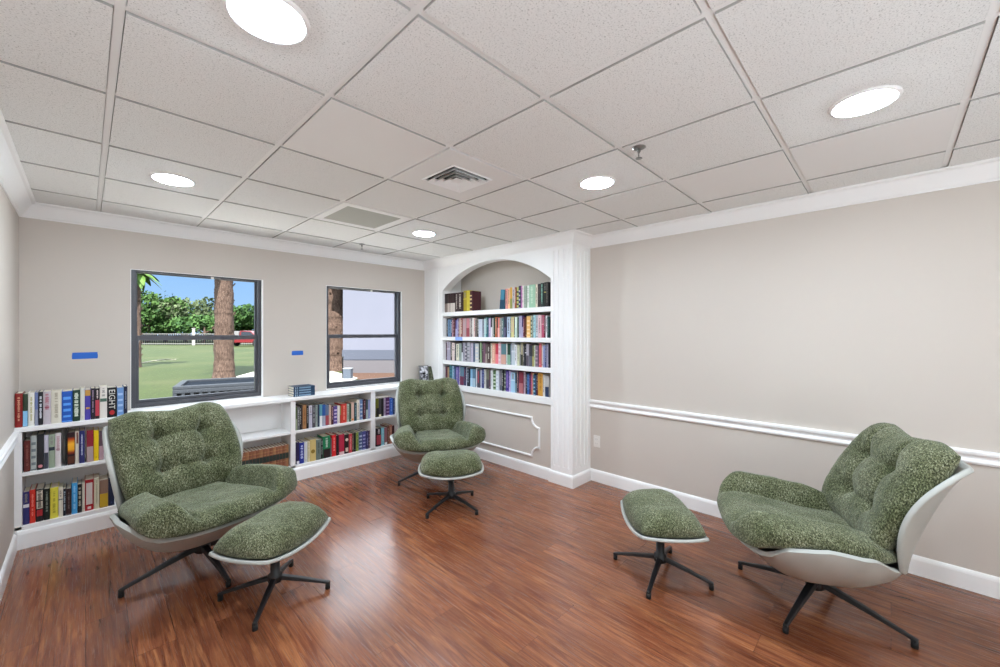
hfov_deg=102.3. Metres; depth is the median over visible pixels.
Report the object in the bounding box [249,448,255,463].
book
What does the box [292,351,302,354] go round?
tape
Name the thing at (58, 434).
book
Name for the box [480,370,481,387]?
book
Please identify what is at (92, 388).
book
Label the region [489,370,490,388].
book
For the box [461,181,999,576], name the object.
wall
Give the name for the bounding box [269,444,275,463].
book
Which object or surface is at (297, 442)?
book
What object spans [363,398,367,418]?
book
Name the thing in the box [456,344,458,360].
book
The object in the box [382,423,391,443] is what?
book
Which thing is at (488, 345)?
book
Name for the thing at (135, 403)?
window
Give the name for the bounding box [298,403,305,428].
book
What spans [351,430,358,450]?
book
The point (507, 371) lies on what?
book
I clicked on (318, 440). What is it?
book
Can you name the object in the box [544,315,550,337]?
book
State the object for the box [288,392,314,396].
book
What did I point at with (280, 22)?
recessed light
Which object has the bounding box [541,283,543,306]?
book
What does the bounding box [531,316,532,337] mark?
book
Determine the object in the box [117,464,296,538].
seat cushion
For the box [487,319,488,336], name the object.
book
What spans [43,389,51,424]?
book
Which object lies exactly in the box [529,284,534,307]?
book
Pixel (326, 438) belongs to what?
book
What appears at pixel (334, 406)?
book
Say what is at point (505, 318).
book
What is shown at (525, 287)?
book
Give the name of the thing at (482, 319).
book
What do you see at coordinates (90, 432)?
book
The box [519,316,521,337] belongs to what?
book
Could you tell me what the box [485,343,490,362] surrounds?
book
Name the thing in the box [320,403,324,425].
book
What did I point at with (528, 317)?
book
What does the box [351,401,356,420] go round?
book
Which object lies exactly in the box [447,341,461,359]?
book
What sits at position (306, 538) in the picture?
shell
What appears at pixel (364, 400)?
book
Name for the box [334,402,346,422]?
book
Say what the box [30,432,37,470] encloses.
book
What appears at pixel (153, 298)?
tree
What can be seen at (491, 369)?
book
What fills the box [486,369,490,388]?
book
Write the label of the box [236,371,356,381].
path
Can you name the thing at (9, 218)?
wall
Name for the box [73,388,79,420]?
book
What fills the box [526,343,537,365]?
book
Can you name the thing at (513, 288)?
book
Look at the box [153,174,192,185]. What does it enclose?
diffuser
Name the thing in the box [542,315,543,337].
book
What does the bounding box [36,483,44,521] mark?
book
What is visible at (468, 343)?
book
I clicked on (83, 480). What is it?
book
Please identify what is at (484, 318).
book
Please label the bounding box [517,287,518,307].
book
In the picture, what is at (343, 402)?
book
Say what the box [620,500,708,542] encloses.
shell
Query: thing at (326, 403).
book
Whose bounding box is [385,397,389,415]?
book
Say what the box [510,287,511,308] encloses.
book
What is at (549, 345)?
book
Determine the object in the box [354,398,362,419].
book
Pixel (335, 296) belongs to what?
palm tree
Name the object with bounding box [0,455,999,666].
floor
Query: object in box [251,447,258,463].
book
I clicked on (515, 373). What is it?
book
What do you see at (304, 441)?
book
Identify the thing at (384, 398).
book
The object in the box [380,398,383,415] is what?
book
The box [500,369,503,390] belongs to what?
book
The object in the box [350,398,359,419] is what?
book
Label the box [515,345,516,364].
book
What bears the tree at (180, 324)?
on the lawn
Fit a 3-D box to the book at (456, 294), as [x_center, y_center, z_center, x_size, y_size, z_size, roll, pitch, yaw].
[-0.491,-0.380,5.081,0.052,0.240,0.150,0,0,44]
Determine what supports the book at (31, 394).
on the bookcase at (259, 421)
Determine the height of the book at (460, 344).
0.221 m
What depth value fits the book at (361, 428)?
4.54 m
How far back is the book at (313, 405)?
4.12 m
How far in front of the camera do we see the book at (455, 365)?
5.09 m
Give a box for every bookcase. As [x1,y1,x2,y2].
[14,383,400,550]
[424,244,589,475]
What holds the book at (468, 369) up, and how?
on the bookcase at (553, 432)
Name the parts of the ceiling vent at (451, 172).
plate, vent frame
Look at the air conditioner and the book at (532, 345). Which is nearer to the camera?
the book at (532, 345)
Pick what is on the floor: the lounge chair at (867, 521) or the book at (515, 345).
the lounge chair at (867, 521)
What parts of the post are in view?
post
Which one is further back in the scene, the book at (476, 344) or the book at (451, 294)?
the book at (451, 294)
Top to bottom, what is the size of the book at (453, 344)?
0.225 m
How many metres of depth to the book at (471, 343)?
4.84 m
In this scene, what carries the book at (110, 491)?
on the bookcase at (259, 421)
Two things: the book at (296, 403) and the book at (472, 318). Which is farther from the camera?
the book at (472, 318)
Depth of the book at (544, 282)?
4.06 m
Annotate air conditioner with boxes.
[172,376,253,396]
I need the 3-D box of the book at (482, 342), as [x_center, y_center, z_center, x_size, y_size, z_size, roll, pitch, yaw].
[-0.156,0.232,4.753,0.035,0.237,0.139,0,0,44]
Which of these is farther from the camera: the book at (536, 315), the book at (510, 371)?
the book at (510, 371)
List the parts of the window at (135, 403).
sash, sash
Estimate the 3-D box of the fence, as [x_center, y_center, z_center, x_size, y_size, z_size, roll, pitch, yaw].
[-38.758,0.790,51.980,25.839,1.540,0.084,0,0,0]
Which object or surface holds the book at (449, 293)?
on the bookcase at (553, 432)
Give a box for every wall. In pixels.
[0,185,18,570]
[19,217,423,410]
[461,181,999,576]
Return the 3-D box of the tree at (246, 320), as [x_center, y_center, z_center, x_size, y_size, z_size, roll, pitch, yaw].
[-41.269,-1.753,68.313,8.171,6.654,8.095,0,0,44]
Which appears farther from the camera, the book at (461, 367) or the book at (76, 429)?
the book at (461, 367)
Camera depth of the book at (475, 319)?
4.77 m
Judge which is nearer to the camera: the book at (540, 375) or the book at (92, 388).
the book at (92, 388)
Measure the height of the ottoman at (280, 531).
0.453 m
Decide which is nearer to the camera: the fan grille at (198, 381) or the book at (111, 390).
the book at (111, 390)
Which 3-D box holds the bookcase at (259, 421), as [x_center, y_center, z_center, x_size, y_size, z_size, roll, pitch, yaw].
[-2.131,1.050,4.056,0.309,0.820,3.518,0,0,44]
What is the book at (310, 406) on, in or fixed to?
on the bookcase at (259, 421)
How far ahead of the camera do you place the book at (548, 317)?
4.03 m
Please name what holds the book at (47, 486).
on the bookcase at (259, 421)
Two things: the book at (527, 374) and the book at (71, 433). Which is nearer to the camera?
the book at (71, 433)
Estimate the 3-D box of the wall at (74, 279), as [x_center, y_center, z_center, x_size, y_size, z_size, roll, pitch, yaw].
[-2.183,0.210,4.326,0.140,2.500,3.835,0,0,44]
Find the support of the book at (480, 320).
on the bookcase at (553, 432)
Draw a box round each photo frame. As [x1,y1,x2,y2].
[419,365,428,379]
[428,366,433,379]
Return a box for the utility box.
[342,356,352,378]
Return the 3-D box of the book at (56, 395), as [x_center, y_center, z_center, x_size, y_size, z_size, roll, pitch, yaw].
[-3.195,0.526,2.902,0.161,0.227,0.050,0,0,44]
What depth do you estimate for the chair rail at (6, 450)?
2.38 m
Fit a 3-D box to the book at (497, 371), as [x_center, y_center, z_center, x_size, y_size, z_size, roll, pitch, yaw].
[0.017,0.533,4.571,0.046,0.223,0.145,0,0,44]
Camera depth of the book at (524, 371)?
4.25 m
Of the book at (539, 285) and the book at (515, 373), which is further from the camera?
the book at (515, 373)
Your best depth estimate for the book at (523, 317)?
4.25 m
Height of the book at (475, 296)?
0.245 m
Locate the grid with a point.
(119, 8)
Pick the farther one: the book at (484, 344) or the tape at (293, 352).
the book at (484, 344)
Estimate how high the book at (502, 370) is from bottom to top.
0.230 m
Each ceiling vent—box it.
[312,201,411,230]
[391,147,522,200]
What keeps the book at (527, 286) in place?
on the bookcase at (553, 432)
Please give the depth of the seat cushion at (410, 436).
3.79 m
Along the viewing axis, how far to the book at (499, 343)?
4.50 m
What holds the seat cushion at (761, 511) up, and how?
on the lounge chair at (867, 521)
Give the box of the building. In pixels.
[342,290,393,372]
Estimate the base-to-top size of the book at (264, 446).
0.214 m
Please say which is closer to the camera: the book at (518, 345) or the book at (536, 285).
the book at (536, 285)
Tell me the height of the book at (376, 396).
0.018 m
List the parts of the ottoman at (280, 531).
leg, leg, leg, leg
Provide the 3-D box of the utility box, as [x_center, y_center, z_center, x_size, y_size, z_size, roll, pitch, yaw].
[-5.191,1.165,13.605,0.390,0.750,0.250,0,0,0]
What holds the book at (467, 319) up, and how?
on the bookcase at (553, 432)
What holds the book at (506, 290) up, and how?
on the bookcase at (553, 432)
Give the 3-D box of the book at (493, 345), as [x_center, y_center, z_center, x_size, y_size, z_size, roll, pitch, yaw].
[-0.023,0.237,4.633,0.051,0.226,0.150,0,0,44]
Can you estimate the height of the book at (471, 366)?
0.225 m
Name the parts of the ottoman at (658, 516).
leg, leg, leg, leg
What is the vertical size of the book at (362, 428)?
0.202 m
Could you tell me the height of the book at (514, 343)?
0.244 m
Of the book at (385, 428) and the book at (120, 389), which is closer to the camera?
the book at (120, 389)
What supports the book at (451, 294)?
on the bookcase at (553, 432)
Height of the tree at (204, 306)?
8.063 m
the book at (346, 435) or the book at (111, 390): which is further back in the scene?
the book at (346, 435)
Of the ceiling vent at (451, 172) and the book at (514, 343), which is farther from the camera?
the book at (514, 343)
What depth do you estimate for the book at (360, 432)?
4.49 m
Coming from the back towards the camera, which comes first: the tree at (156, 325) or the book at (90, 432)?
the tree at (156, 325)
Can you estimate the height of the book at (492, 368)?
0.222 m
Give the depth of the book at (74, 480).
2.92 m
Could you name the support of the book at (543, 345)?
on the bookcase at (553, 432)
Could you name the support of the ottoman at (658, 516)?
on the floor
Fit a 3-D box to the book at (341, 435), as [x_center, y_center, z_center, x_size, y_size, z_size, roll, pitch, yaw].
[-1.762,1.202,4.390,0.167,0.217,0.059,0,0,44]
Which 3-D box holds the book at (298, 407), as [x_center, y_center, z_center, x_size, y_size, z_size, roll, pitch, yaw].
[-2.069,0.855,4.074,0.168,0.233,0.020,0,0,44]
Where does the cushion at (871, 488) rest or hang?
on the lounge chair at (867, 521)
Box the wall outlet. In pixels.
[594,435,599,447]
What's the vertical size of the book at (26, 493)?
0.221 m
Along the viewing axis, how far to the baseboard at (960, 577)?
3.31 m
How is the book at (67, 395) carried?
on the bookcase at (259, 421)
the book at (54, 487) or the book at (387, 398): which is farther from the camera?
the book at (387, 398)
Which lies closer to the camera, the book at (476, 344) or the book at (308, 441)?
the book at (308, 441)
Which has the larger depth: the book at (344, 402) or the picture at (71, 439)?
the book at (344, 402)
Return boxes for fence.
[141,333,252,344]
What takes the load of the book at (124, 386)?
on the bookcase at (259, 421)
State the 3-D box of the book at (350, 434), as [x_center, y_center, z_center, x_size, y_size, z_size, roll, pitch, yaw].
[-1.695,1.208,4.460,0.174,0.205,0.035,0,0,44]
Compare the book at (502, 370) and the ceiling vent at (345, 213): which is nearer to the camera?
the ceiling vent at (345, 213)
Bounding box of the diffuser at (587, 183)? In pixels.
[582,178,612,188]
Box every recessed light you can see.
[149,172,196,186]
[222,0,310,44]
[412,230,435,236]
[579,175,615,189]
[828,85,903,117]
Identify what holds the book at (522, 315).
on the bookcase at (553, 432)
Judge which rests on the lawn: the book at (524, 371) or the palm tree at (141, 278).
the palm tree at (141, 278)
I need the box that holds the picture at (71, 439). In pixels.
[68,436,74,454]
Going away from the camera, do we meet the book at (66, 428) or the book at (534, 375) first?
the book at (66, 428)
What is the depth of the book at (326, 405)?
4.22 m
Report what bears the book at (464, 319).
on the bookcase at (553, 432)
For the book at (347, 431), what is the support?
on the bookcase at (259, 421)
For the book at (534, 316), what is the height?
0.234 m
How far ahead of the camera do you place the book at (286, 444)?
3.94 m
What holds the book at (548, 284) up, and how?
on the bookcase at (553, 432)
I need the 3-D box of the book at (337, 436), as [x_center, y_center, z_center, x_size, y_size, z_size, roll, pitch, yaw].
[-1.793,1.204,4.357,0.164,0.213,0.030,0,0,44]
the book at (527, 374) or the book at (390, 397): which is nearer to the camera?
the book at (527, 374)
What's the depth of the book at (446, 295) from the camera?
5.16 m
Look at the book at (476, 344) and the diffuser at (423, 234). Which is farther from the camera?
the book at (476, 344)
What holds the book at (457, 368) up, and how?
on the bookcase at (553, 432)
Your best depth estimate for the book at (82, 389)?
2.94 m
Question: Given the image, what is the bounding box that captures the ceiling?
[0,0,999,260]
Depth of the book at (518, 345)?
4.31 m
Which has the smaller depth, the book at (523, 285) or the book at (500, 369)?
the book at (523, 285)
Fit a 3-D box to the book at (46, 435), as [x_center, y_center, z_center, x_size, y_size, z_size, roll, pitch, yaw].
[-3.229,0.833,2.869,0.160,0.236,0.020,0,0,44]
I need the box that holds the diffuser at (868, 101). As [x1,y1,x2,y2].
[834,90,895,115]
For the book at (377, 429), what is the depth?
4.64 m
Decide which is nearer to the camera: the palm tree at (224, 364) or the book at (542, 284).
the book at (542, 284)
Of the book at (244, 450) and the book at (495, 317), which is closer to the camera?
the book at (244, 450)
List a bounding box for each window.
[130,269,262,409]
[326,285,401,389]
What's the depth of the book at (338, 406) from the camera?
4.30 m
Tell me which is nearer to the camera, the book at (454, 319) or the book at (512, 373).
the book at (512, 373)
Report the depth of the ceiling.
1.67 m
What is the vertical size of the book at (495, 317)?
0.227 m
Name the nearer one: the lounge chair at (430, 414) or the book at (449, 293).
the lounge chair at (430, 414)
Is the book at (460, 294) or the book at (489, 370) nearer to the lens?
the book at (489, 370)
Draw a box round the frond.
[142,359,175,363]
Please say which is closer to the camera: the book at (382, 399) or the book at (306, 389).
the book at (306, 389)
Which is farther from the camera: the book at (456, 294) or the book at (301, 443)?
the book at (456, 294)
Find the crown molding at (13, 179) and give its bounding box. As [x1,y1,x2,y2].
[0,109,999,270]
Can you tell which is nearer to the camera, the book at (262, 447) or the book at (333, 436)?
the book at (262, 447)
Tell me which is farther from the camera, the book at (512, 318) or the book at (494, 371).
the book at (494, 371)
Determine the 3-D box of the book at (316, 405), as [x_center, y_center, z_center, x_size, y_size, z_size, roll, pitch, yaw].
[-1.945,0.857,4.199,0.165,0.229,0.019,0,0,44]
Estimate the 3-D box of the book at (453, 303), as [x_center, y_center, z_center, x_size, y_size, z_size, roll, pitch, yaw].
[-0.535,-0.380,5.111,0.051,0.240,0.138,0,0,44]
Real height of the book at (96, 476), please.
0.228 m
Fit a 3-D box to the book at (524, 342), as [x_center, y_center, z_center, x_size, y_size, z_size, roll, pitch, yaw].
[0.280,0.227,4.319,0.028,0.246,0.145,0,0,44]
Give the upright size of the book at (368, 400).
0.214 m
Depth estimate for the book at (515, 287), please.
4.33 m
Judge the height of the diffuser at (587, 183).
0.016 m
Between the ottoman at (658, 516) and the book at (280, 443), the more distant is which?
the book at (280, 443)
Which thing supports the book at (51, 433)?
on the bookcase at (259, 421)
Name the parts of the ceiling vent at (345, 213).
perforated plate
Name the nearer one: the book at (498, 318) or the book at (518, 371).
the book at (518, 371)
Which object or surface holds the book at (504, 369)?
on the bookcase at (553, 432)
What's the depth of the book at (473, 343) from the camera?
4.81 m
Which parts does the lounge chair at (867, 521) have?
leg, leg, leg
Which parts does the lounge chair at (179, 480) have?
leg, leg, leg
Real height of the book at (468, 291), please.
0.255 m
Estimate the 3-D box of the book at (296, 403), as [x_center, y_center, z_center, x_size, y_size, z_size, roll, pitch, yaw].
[-2.048,0.851,4.099,0.170,0.240,0.014,0,0,44]
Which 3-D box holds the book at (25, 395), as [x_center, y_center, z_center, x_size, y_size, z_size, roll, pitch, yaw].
[-3.298,0.529,2.804,0.170,0.222,0.022,0,0,44]
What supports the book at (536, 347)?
on the bookcase at (553, 432)
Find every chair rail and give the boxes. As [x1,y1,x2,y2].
[0,431,19,469]
[589,399,999,467]
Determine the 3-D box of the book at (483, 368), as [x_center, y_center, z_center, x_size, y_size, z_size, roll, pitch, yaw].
[-0.145,0.532,4.749,0.046,0.226,0.153,0,0,44]
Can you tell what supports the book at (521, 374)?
on the bookcase at (553, 432)
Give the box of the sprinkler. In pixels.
[632,144,645,159]
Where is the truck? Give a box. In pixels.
[234,331,253,345]
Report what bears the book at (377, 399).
on the bookcase at (259, 421)
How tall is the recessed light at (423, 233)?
0.020 m
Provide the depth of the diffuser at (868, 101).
1.63 m
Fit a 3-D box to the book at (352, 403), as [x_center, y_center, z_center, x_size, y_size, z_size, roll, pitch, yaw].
[-1.678,0.869,4.480,0.169,0.204,0.033,0,0,44]
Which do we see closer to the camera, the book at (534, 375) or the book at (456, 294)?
the book at (534, 375)
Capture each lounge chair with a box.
[102,402,296,597]
[390,377,485,489]
[717,422,973,649]
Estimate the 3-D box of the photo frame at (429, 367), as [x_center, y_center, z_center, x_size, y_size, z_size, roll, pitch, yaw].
[-0.914,0.542,5.311,0.110,0.199,0.050,0,0,18]
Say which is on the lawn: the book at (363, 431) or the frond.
the frond
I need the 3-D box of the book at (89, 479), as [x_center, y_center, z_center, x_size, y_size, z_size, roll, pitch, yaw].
[-3.091,1.197,3.029,0.173,0.226,0.046,0,0,44]
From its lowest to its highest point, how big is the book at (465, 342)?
0.233 m
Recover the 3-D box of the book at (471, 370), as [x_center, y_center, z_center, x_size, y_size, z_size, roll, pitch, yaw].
[-0.292,0.540,4.886,0.053,0.210,0.141,0,0,44]
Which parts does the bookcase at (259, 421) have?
post, shelf, panel, shelf, post, shelf, post, shelf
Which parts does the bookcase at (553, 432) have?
shelf, shelf, shelf, panel moulding, shelf, panel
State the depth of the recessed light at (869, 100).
1.62 m
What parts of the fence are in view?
rail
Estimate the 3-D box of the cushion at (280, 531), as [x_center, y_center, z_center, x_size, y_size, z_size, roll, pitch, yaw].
[-1.256,1.083,2.249,0.380,0.153,0.516,0,0,13]
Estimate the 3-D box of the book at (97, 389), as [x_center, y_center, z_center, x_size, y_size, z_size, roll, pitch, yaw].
[-3.056,0.527,3.054,0.168,0.226,0.023,0,0,44]
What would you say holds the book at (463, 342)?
on the bookcase at (553, 432)
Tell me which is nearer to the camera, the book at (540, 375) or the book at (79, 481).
the book at (79, 481)
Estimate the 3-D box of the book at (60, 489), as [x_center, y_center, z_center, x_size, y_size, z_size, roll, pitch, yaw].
[-3.179,1.206,2.916,0.150,0.207,0.021,0,0,44]
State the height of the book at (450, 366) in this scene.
0.235 m
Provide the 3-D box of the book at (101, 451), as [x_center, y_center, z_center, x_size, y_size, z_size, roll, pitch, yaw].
[-3.038,0.842,3.065,0.155,0.218,0.026,0,0,44]
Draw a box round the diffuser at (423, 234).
[414,232,433,236]
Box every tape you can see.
[72,352,97,358]
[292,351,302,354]
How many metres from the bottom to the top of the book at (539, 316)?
0.231 m
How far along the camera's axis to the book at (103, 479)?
3.02 m
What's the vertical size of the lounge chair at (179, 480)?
0.963 m
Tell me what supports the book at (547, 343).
on the bookcase at (553, 432)
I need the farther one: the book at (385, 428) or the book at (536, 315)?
the book at (385, 428)
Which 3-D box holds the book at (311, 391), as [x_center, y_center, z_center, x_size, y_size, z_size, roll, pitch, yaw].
[-2.036,0.603,4.131,0.159,0.024,0.205,0,0,43]
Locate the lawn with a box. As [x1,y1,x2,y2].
[139,340,357,399]
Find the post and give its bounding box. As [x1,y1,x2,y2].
[191,328,195,344]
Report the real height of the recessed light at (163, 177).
0.020 m
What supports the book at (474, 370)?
on the bookcase at (553, 432)
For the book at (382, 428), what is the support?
on the bookcase at (259, 421)
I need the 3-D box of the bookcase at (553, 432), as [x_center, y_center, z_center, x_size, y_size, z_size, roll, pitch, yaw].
[-0.060,0.258,4.713,2.364,2.404,0.320,0,0,44]
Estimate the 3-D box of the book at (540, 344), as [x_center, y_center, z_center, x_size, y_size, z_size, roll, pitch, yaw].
[0.455,0.228,4.145,0.026,0.244,0.144,0,0,44]
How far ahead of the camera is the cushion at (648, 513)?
2.29 m
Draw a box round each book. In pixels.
[15,391,24,427]
[23,392,27,426]
[23,486,30,524]
[24,437,29,471]
[28,391,35,425]
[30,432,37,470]
[30,484,36,522]
[35,390,39,425]
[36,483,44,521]
[37,430,44,469]
[38,389,44,424]
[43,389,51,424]
[44,431,49,468]
[44,483,50,519]
[49,431,55,467]
[50,482,58,518]
[51,389,61,423]
[55,429,61,466]
[58,482,63,516]
[62,389,72,422]
[63,483,66,515]
[65,427,67,465]
[66,483,71,515]
[67,429,74,464]
[72,477,77,513]
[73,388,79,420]
[75,428,78,463]
[78,480,81,512]
[79,427,84,462]
[80,386,84,420]
[82,478,84,511]
[85,388,90,419]
[85,474,93,510]
[87,427,93,461]
[91,386,94,418]
[93,427,98,460]
[94,473,98,508]
[95,387,99,418]
[99,385,106,417]
[99,428,103,459]
[99,474,107,507]
[107,385,116,417]
[107,472,113,505]
[116,386,123,415]
[122,384,126,413]
[242,451,244,464]
[243,449,248,463]
[244,448,251,463]
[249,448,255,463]
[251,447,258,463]
[256,446,262,463]
[258,446,265,463]
[261,445,268,463]
[265,444,272,463]
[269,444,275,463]
[272,443,278,464]
[275,443,281,464]
[279,442,285,465]
[281,442,288,465]
[288,388,314,391]
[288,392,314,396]
[289,384,314,389]
[289,390,314,394]
[296,403,302,429]
[296,406,299,429]
[296,439,303,463]
[296,441,298,464]
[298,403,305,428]
[299,439,306,462]
[303,438,309,461]
[304,437,315,460]
[305,404,311,427]
[306,405,308,428]
[309,403,314,427]
[311,403,317,426]
[313,437,320,459]
[314,436,322,458]
[316,402,321,426]
[317,433,329,457]
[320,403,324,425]
[322,402,328,425]
[325,432,335,456]
[326,403,330,424]
[330,438,331,456]
[331,404,336,423]
[331,405,332,424]
[332,432,343,454]
[333,404,339,423]
[333,433,338,455]
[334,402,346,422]
[341,432,348,453]
[343,402,348,421]
[344,401,353,420]
[344,402,350,421]
[344,431,351,452]
[347,430,355,451]
[347,431,353,451]
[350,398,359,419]
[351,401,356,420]
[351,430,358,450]
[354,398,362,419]
[354,430,361,450]
[355,429,365,449]
[359,398,365,418]
[361,428,367,448]
[362,428,369,447]
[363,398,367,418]
[368,400,369,418]
[375,394,388,398]
[375,398,378,416]
[375,426,380,446]
[377,425,383,445]
[379,398,380,416]
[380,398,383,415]
[380,424,388,443]
[380,425,386,444]
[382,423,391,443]
[384,398,385,415]
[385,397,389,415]
[390,397,394,414]
[390,398,392,414]
[445,294,447,311]
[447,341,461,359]
[448,293,449,311]
[448,319,451,336]
[449,365,454,377]
[450,293,452,311]
[452,293,454,311]
[452,342,460,360]
[452,365,461,378]
[453,318,459,336]
[455,293,457,311]
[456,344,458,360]
[456,366,458,384]
[458,292,463,311]
[458,319,459,336]
[459,343,461,360]
[460,366,470,384]
[461,318,463,336]
[463,291,466,310]
[463,318,466,336]
[463,342,464,360]
[464,366,472,385]
[465,342,466,361]
[466,318,469,336]
[467,290,472,310]
[467,342,478,361]
[467,368,473,385]
[470,291,480,310]
[470,368,475,385]
[471,343,472,361]
[472,318,473,336]
[472,369,475,386]
[473,343,474,361]
[475,319,476,336]
[475,343,478,361]
[477,318,483,336]
[477,369,481,387]
[479,319,481,336]
[480,342,481,362]
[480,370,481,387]
[482,319,483,336]
[482,342,491,362]
[482,368,493,387]
[483,343,485,362]
[484,318,485,336]
[484,368,492,388]
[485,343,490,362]
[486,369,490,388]
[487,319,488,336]
[487,344,490,362]
[489,318,490,336]
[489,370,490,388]
[491,369,499,389]
[492,318,493,336]
[492,344,494,363]
[493,370,495,389]
[495,317,503,336]
[495,344,497,363]
[496,370,499,389]
[498,318,499,336]
[498,342,510,363]
[499,318,501,336]
[500,290,504,308]
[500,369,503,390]
[501,344,505,364]
[502,370,503,390]
[503,317,506,336]
[504,369,507,390]
[505,289,507,308]
[506,370,508,391]
[507,317,510,336]
[507,344,510,364]
[508,288,509,308]
[509,370,516,391]
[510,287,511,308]
[511,317,514,336]
[511,342,523,364]
[511,372,516,391]
[512,287,514,308]
[515,287,516,307]
[515,317,517,336]
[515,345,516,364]
[515,373,516,392]
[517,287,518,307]
[517,344,520,364]
[517,370,520,392]
[518,286,520,307]
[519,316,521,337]
[519,371,523,393]
[521,342,530,365]
[522,285,523,307]
[522,315,526,337]
[523,317,525,337]
[523,344,524,365]
[524,286,526,307]
[524,371,530,393]
[525,318,526,337]
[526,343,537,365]
[527,286,528,307]
[527,316,530,337]
[527,374,528,393]
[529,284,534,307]
[529,345,531,365]
[529,373,530,394]
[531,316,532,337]
[531,372,536,394]
[532,345,533,366]
[533,315,535,337]
[533,374,536,395]
[535,284,537,306]
[535,346,538,366]
[536,315,537,337]
[537,284,540,306]
[538,315,541,337]
[538,373,550,395]
[539,343,541,366]
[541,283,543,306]
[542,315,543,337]
[543,345,544,367]
[543,374,550,396]
[544,282,545,306]
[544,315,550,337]
[545,375,550,396]
[546,282,550,306]
[546,343,550,367]
[547,316,550,337]
[548,344,550,367]
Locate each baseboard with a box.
[0,534,16,603]
[473,447,999,599]
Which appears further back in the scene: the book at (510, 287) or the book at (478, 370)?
the book at (478, 370)
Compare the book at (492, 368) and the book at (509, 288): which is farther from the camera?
the book at (492, 368)
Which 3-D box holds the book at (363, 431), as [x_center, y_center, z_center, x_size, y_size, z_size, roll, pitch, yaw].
[-1.585,1.208,4.576,0.171,0.205,0.039,0,0,44]
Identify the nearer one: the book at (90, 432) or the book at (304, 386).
the book at (90, 432)
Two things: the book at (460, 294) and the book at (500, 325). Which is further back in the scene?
the book at (460, 294)
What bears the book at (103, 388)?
on the bookcase at (259, 421)
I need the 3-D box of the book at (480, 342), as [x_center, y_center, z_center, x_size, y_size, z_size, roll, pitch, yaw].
[-0.174,0.231,4.771,0.014,0.238,0.162,0,0,44]
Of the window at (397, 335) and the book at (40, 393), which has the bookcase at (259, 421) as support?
the book at (40, 393)
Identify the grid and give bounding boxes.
[0,0,999,257]
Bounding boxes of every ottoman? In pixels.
[209,501,330,631]
[418,450,483,518]
[613,489,713,599]
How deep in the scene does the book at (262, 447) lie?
3.79 m
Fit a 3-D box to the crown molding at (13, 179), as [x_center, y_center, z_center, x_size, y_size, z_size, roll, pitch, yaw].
[1.027,-0.890,1.208,8.810,0.107,3.835,0,0,44]
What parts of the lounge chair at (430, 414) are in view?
leg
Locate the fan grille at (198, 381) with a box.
[184,379,253,385]
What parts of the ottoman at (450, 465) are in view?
leg, leg, leg, leg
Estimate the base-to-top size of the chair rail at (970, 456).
0.082 m
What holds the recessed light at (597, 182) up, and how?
in the ceiling
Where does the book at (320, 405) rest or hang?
on the bookcase at (259, 421)
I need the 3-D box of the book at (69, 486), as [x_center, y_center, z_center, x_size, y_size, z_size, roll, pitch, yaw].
[-3.152,1.216,2.944,0.151,0.189,0.026,0,0,44]
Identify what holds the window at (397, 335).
attached to the wall at (74, 279)
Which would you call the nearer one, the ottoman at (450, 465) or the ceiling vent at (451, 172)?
the ceiling vent at (451, 172)
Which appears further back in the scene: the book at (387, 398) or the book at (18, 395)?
the book at (387, 398)
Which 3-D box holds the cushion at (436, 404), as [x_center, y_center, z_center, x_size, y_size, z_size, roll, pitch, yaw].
[-0.743,0.779,4.326,0.684,0.564,0.330,0,0,-20]
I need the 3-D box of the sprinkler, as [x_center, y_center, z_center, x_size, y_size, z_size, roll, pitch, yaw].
[0.708,-0.916,2.052,0.068,0.057,0.068,0,0,10]
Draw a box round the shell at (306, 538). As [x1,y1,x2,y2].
[209,517,330,564]
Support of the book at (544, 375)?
on the bookcase at (553, 432)
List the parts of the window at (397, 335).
sash, sash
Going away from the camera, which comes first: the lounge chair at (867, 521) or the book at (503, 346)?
the lounge chair at (867, 521)
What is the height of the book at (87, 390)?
0.221 m
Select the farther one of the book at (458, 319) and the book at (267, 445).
the book at (458, 319)
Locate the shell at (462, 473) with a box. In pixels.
[418,461,483,479]
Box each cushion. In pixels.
[108,402,241,500]
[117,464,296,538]
[213,501,328,558]
[393,421,485,451]
[398,377,462,433]
[420,450,481,476]
[622,489,705,537]
[717,471,896,563]
[821,422,960,549]
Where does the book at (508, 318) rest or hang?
on the bookcase at (553, 432)
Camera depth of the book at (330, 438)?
4.25 m
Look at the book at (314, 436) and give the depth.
4.19 m
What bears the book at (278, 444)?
on the bookcase at (259, 421)
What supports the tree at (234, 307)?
on the lawn
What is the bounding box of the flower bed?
[353,373,393,379]
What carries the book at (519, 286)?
on the bookcase at (553, 432)
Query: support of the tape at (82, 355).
attached to the wall at (74, 279)
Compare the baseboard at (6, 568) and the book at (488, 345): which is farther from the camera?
the book at (488, 345)
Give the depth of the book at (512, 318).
4.37 m
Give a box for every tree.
[137,273,161,366]
[141,290,194,341]
[141,305,175,341]
[151,297,213,341]
[168,313,235,342]
[203,304,253,330]
[211,279,235,378]
[233,304,253,330]
[328,288,342,371]
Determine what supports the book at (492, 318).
on the bookcase at (553, 432)
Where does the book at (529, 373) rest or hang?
on the bookcase at (553, 432)
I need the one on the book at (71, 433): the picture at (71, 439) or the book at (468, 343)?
the picture at (71, 439)
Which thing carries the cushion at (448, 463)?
on the ottoman at (450, 465)
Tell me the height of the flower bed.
0.015 m
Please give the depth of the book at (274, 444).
3.88 m
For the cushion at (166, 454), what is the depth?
2.58 m
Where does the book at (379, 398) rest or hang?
on the bookcase at (259, 421)
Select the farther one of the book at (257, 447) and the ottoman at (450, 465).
the book at (257, 447)
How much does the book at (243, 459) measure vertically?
0.214 m
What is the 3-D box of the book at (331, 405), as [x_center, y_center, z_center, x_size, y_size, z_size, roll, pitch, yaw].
[-1.833,0.873,4.317,0.172,0.197,0.023,0,0,44]

